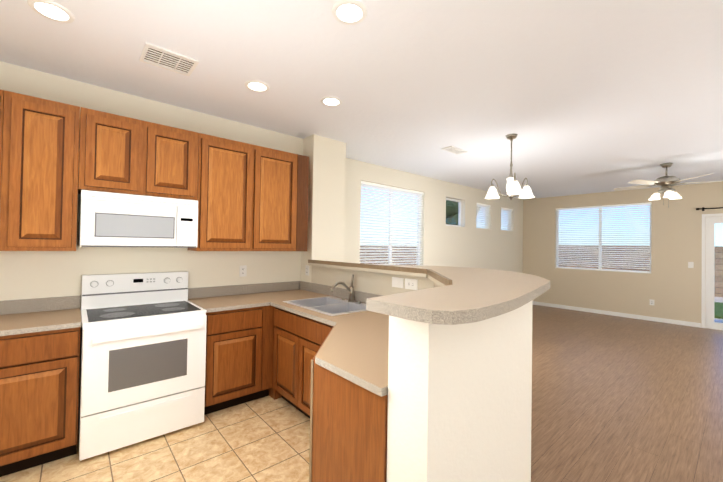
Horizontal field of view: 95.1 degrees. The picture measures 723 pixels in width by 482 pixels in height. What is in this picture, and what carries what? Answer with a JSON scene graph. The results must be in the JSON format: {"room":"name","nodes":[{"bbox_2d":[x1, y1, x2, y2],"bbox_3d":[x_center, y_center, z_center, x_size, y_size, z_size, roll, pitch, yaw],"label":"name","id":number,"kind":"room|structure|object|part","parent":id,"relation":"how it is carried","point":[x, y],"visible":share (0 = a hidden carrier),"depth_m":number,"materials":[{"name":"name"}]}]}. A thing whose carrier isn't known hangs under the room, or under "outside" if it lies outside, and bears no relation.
{"room":"kitchen and dining room","nodes":[
{"label":"kitchen and dining room","id":0,"kind":"room"},
{"bbox_2d":[0,61,302,408],"bbox_3d":[-2.474,0.078,2.594,4.490,2.740,0.150,2,-1,-41],"label":"wall","id":1,"kind":"structure","parent":0,"point":[34,274],"depth_m":2.88,"materials":[{"name":"beige paint"}]},
{"bbox_2d":[0,89,3,208],"bbox_3d":[-2.631,-0.471,2.135,0.448,1.060,0.332,2,-1,-41],"label":"upper cabinet","id":2,"kind":"object","parent":1,"relation":"attached to","point":[1,112],"visible":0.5,"depth_m":2.17,"materials":[{"name":"brown wood"}]},
{"bbox_2d":[0,90,79,250],"bbox_3d":[-2.317,-0.462,2.409,0.382,1.060,0.332,2,-1,-41],"label":"upper cabinet","id":3,"kind":"object","parent":1,"relation":"attached to","point":[39,176],"visible":1,"depth_m":2.28,"materials":[{"name":"brown wood"}]},
{"bbox_2d":[78,107,198,199],"bbox_3d":[-1.862,-0.677,2.803,0.807,0.605,0.332,2,-1,-41],"label":"upper cabinet","id":4,"kind":"object","parent":1,"relation":"attached to","point":[122,154],"visible":1,"depth_m":2.64,"materials":[{"name":"brown wood"}]},
{"bbox_2d":[79,190,197,247],"bbox_3d":[-1.841,-0.157,2.764,0.778,0.410,0.416,2,-1,-41],"label":"microwave","id":5,"kind":"object","parent":4,"relation":"attached to","point":[108,219],"visible":1,"depth_m":2.57,"materials":[{"name":"white plastic"}]},
{"bbox_2d":[239,265,246,276],"bbox_3d":[-1.266,0.319,3.538,0.075,0.118,0.008,2,-1,-41],"label":"outlet","id":6,"kind":"object","parent":1,"relation":"attached to","point":[243,271],"visible":1,"depth_m":3.54,"materials":[{"name":"white plastic"}]},
{"bbox_2d":[188,133,308,250],"bbox_3d":[-1.127,-0.430,3.442,1.145,1.060,0.332,2,-1,-41],"label":"upper cabinet","id":7,"kind":"object","parent":1,"relation":"attached to","point":[250,197],"visible":1,"depth_m":3.25,"materials":[{"name":"brown wood"}]},
{"bbox_2d":[0,396,309,481],"bbox_3d":[-1.519,1.452,1.634,4.430,0.002,2.855,2,-1,-41],"label":"floor","id":8,"kind":"structure","parent":0,"point":[265,439],"depth_m":2.26,"materials":[{"name":"beige tile"}]},
{"bbox_2d":[0,327,79,476],"bbox_3d":[-2.265,1.007,2.263,0.498,0.880,0.622,2,-1,-41],"label":"base cabinet","id":9,"kind":"object","parent":8,"relation":"on","point":[39,385],"visible":0.96,"depth_m":2.07,"materials":[{"name":"brown wood"}]},
{"bbox_2d":[78,271,206,460],"bbox_3d":[-1.733,0.870,2.630,0.766,1.180,0.730,2,-1,-41],"label":"electric range","id":10,"kind":"object","parent":8,"relation":"on","point":[142,356],"visible":0.98,"depth_m":2.42,"materials":[{"name":"white metal"}]},
{"bbox_2d":[204,305,273,414],"bbox_3d":[-1.256,1.035,3.139,0.613,0.880,0.622,2,-1,-41],"label":"base cabinet","id":11,"kind":"object","parent":8,"relation":"on","point":[233,357],"depth_m":2.89,"materials":[{"name":"brown wood"}]},
{"bbox_3d":[-1.073,1.040,3.312,0.111,0.880,0.600,2,-1,-41],"label":"corner base cabinet filler","id":12,"kind":"part","parent":11,"relation":"part of","materials":[{"name":"brown wood"}]},
{"bbox_2d":[269,307,281,399],"bbox_3d":[-0.775,1.047,3.543,0.634,0.880,0.639,2,-1,-41],"label":"block","id":13,"kind":"object","parent":8,"relation":"on","point":[274,394],"visible":0.07,"depth_m":3.12,"materials":[{"name":"brown wood"}]},
{"bbox_2d":[273,307,332,418],"bbox_3d":[-0.272,1.048,2.945,0.658,0.880,0.920,2,-1,-41],"label":"base cabinet","id":14,"kind":"object","parent":8,"relation":"on","point":[299,340],"visible":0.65,"depth_m":2.77,"materials":[{"name":"brown wood"}]},
{"bbox_2d":[309,326,387,481],"bbox_3d":[0.180,1.043,2.034,1.170,0.880,1.044,2,-1,-41],"label":"base cabinet","id":15,"kind":"object","parent":8,"relation":"on","point":[348,430],"visible":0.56,"depth_m":1.45,"materials":[{"name":"brown wood"}]},
{"bbox_2d":[188,274,388,396],"bbox_3d":[-0.357,0.524,2.604,1.257,0.437,2.607,2,-1,-41],"label":"countertop","id":16,"kind":"structure","parent":15,"relation":"on","point":[354,348],"depth_m":2.60,"materials":[{"name":"laminate"}]},
{"bbox_2d":[330,274,360,303],"bbox_3d":[-0.175,0.442,3.068,0.276,0.257,0.272,2,-1,-41],"label":"faucet","id":17,"kind":"object","parent":16,"relation":"on","point":[351,300],"depth_m":3.11,"materials":[{"name":"silver metal"}]},
{"bbox_3d":[-2.683,0.996,1.900,0.603,0.880,0.622,2,-1,-41],"label":"base cabinet","id":18,"kind":"object","parent":8,"relation":"on","visible":0},
{"bbox_2d":[0,295,81,335],"bbox_3d":[-2.483,0.493,2.072,1.108,0.132,0.622,2,-1,-41],"label":"countertop","id":19,"kind":"structure","parent":18,"relation":"on","point":[21,316],"depth_m":2.38,"materials":[{"name":"stone"}]},
{"bbox_2d":[301,134,345,282],"bbox_3d":[-0.624,0.129,4.253,0.480,2.740,0.700,2,-1,-41],"label":"wall block","id":20,"kind":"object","parent":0,"point":[326,198],"visible":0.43,"depth_m":3.97,"materials":[{"name":"beige paint"}]},
{"bbox_2d":[305,265,308,275],"bbox_3d":[-0.639,0.344,3.890,0.008,0.118,0.075,2,-1,-41],"label":"outlet","id":21,"kind":"object","parent":20,"relation":"attached to","point":[307,270],"visible":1,"depth_m":3.88,"materials":[{"name":"white plastic"}]},
{"bbox_2d":[0,0,722,199],"bbox_3d":[2.286,-1.277,2.541,11.550,0.120,7.100,2,-1,-41],"label":"ceiling","id":22,"kind":"structure","parent":0,"point":[578,97],"depth_m":2.48,"materials":[{"name":"white paint"}]},
{"bbox_2d":[27,0,74,22],"bbox_3d":[-1.730,-1.285,1.849,0.196,0.009,0.196,2,-1,-41],"label":"recessed light","id":23,"kind":"object","parent":22,"relation":"in","point":[51,10],"visible":1,"depth_m":1.84,"materials":[{"name":"white"}]},
{"bbox_2d":[139,42,198,76],"bbox_3d":[-1.355,-1.271,2.332,0.320,0.011,0.270,2,-1,-41],"label":"ceiling vent","id":24,"kind":"object","parent":22,"relation":"in","point":[160,57],"visible":0.98,"depth_m":2.32,"materials":[{"name":"white metal"}]},
{"bbox_2d":[245,80,269,91],"bbox_3d":[-0.848,-1.260,2.693,0.196,0.009,0.196,2,-1,-41],"label":"recessed light","id":25,"kind":"object","parent":22,"relation":"in","point":[256,86],"visible":0.98,"depth_m":2.68,"materials":[{"name":"white"}]},
{"bbox_2d":[320,96,341,106],"bbox_3d":[-0.270,-1.247,2.958,0.196,0.009,0.196,2,-1,-41],"label":"recessed light","id":26,"kind":"object","parent":22,"relation":"in","point":[331,101],"visible":0.94,"depth_m":2.94,"materials":[{"name":"white"}]},
{"bbox_2d":[332,0,366,24],"bbox_3d":[-0.066,-1.258,1.823,0.196,0.009,0.196,2,-1,-41],"label":"recessed light","id":27,"kind":"object","parent":22,"relation":"in","point":[349,12],"visible":1,"depth_m":1.81,"materials":[{"name":"white"}]},
{"bbox_2d":[441,146,466,153],"bbox_3d":[1.234,-1.204,4.382,0.360,0.011,0.160,2,-1,-41],"label":"ceiling vent","id":28,"kind":"object","parent":22,"relation":"in","point":[453,149],"visible":1,"depth_m":4.37,"materials":[{"name":"white metal"}]},
{"bbox_2d":[485,134,533,199],"bbox_3d":[1.688,-0.839,3.817,0.539,0.739,0.503,2,-1,-41],"label":"dining chandelier","id":29,"kind":"object","parent":22,"relation":"hanging from","point":[513,187],"visible":1,"depth_m":3.77,"materials":[{"name":"white glass"}]},
{"bbox_2d":[614,163,722,207],"bbox_3d":[4.542,-0.824,4.951,1.262,0.649,1.268,2,-1,-41],"label":"room ceiling fan","id":30,"kind":"object","parent":22,"relation":"hanging from","point":[665,183],"visible":1,"depth_m":4.86,"materials":[{"name":"silver metal"}]},
{"bbox_2d":[311,266,532,481],"bbox_3d":[-0.115,0.877,2.530,1.340,1.216,2.568,2,-1,-41],"label":"wall","id":31,"kind":"structure","parent":0,"point":[459,402],"depth_m":1.29,"materials":[{"name":"white paint"}]},
{"bbox_2d":[392,277,403,287],"bbox_3d":[0.305,0.350,2.802,0.010,0.085,0.130,2,-1,-41],"label":"light switch","id":32,"kind":"object","parent":31,"relation":"attached to","point":[397,282],"visible":1,"depth_m":2.80,"materials":[{"name":"white plastic"}]},
{"bbox_2d":[405,278,417,289],"bbox_3d":[0.404,0.350,2.690,0.008,0.085,0.130,2,-1,-41],"label":"outlet","id":33,"kind":"object","parent":31,"relation":"attached to","point":[411,284],"visible":0.96,"depth_m":2.69,"materials":[{"name":"white plastic"}]},
{"bbox_2d":[308,260,549,324],"bbox_3d":[0.128,0.241,2.639,2.044,0.065,2.717,2,-1,-41],"label":"countertop","id":34,"kind":"structure","parent":31,"relation":"on","point":[461,295],"depth_m":1.39,"materials":[{"name":"laminate"}]},
{"bbox_2d":[344,158,522,272],"bbox_3d":[1.860,0.201,6.775,6.580,2.740,0.150,2,-1,-41],"label":"wall","id":35,"kind":"structure","parent":0,"point":[468,243],"depth_m":6.54,"materials":[{"name":"beige paint"}]},
{"bbox_2d":[360,181,423,264],"bbox_3d":[0.519,-0.166,5.600,1.540,1.500,0.130,2,-1,-41],"label":"dining room window","id":36,"kind":"structure","parent":35,"relation":"in","point":[390,194],"depth_m":5.55,"materials":[{"name":"white plastic"}]},
{"bbox_2d":[446,198,461,226],"bbox_3d":[1.871,-0.584,6.772,0.680,0.570,0.130,2,-1,-41],"label":"window","id":37,"kind":"structure","parent":35,"relation":"in","point":[458,212],"depth_m":6.94,"materials":[{"name":"white"}]},
{"bbox_2d":[477,208,490,229],"bbox_3d":[2.720,-0.561,7.510,0.650,0.570,0.130,2,-1,-41],"label":"window","id":38,"kind":"structure","parent":35,"relation":"in","point":[483,221],"depth_m":7.64,"materials":[{"name":"white"}]},
{"bbox_2d":[476,203,490,228],"bbox_3d":[2.736,-0.559,7.491,0.634,0.566,0.056,2,-1,-41],"label":"window blinds","id":39,"kind":"object","parent":38,"relation":"attached to","point":[484,216],"visible":0.75,"depth_m":7.50,"materials":[{"name":"white plastic"}]},
{"bbox_2d":[501,207,512,230],"bbox_3d":[3.593,-0.536,8.235,0.644,0.566,0.056,2,-1,-41],"label":"window blinds","id":40,"kind":"object","parent":35,"relation":"attached to","point":[507,211],"visible":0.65,"depth_m":8.25,"materials":[{"name":"white plastic"}]},
{"bbox_2d":[523,182,722,322],"bbox_3d":[6.615,0.270,6.202,0.150,2.740,6.950,2,-1,-41],"label":"wall","id":41,"kind":"structure","parent":0,"point":[670,285],"depth_m":6.90,"materials":[{"name":"beige paint"}]},
{"bbox_2d":[556,202,651,273],"bbox_3d":[5.441,-0.072,7.553,0.130,1.480,1.810,2,-1,-41],"label":"living room window","id":42,"kind":"structure","parent":41,"relation":"in","point":[633,223],"depth_m":7.47,"materials":[{"name":"white"}]},
{"bbox_2d":[533,301,700,327],"bbox_3d":[5.351,1.594,7.491,0.012,0.085,3.270,2,-1,-41],"label":"baseboard","id":43,"kind":"structure","parent":41,"relation":"attached to","point":[672,321],"depth_m":7.13,"materials":[{"name":"white wood"}]},
{"bbox_2d":[688,262,693,267],"bbox_3d":[6.351,0.458,6.377,0.010,0.118,0.075,2,-1,-41],"label":"light switch","id":44,"kind":"object","parent":41,"relation":"attached to","point":[690,264],"visible":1,"depth_m":6.37,"materials":[{"name":"white plastic"}]},
{"bbox_2d":[696,207,722,210],"bbox_3d":[7.068,-0.607,5.512,0.104,0.070,2.095,2,-1,-41],"label":"curtain rod","id":45,"kind":"object","parent":41,"relation":"attached to","point":[702,208],"visible":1,"depth_m":6.18,"materials":[{"name":"brown metal"}]},
{"bbox_2d":[701,213,722,329],"bbox_3d":[7.127,0.565,5.577,0.144,2.150,1.935,2,-1,-41],"label":"door frame","id":46,"kind":"structure","parent":41,"relation":"in","point":[708,287],"depth_m":6.22,"materials":[{"name":"white wood"}]},
{"bbox_2d":[531,305,722,481],"bbox_3d":[2.240,1.574,2.504,11.550,0.098,7.100,2,-1,-41],"label":"floor","id":47,"kind":"structure","parent":0,"point":[619,399],"depth_m":3.21,"materials":[{"name":"brown wood"}]},
{"label":"outside","id":48,"kind":"structure","parent":0,"visible":0},
{"bbox_2d":[714,297,722,320],"bbox_3d":[3.331,1.823,8.219,44.000,0.180,40.000,2,-1,-41],"label":"ground","id":49,"kind":"structure","parent":48,"point":[720,299],"depth_m":10.55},
{"bbox_2d":[360,244,416,264],"bbox_3d":[-2.969,0.846,10.165,25.000,1.619,0.200,2,-1,-41],"label":"fence","id":50,"kind":"object","parent":49,"relation":"on","point":[387,255],"depth_m":13.50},
{"bbox_2d":[446,200,480,224],"bbox_3d":[2.389,0.095,8.695,1.541,3.256,1.144,2,-1,-41],"label":"bush","id":51,"kind":"object","parent":49,"relation":"on","point":[452,212],"depth_m":8.33,"materials":[{"name":"green plant"}]},
{"bbox_2d":[559,246,722,296],"bbox_3d":[14.164,1.051,9.344,0.200,1.739,23.495,2,-1,-41],"label":"fence","id":52,"kind":"object","parent":49,"relation":"on","point":[719,292],"depth_m":13.23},
{"bbox_2d":[714,302,722,322],"bbox_3d":[9.690,1.778,6.854,5.390,0.079,7.600,2,-1,-41],"label":"grass","id":53,"kind":"object","parent":49,"relation":"on","point":[717,312],"depth_m":8.35,"materials":[{"name":"green plant"}]}
]}

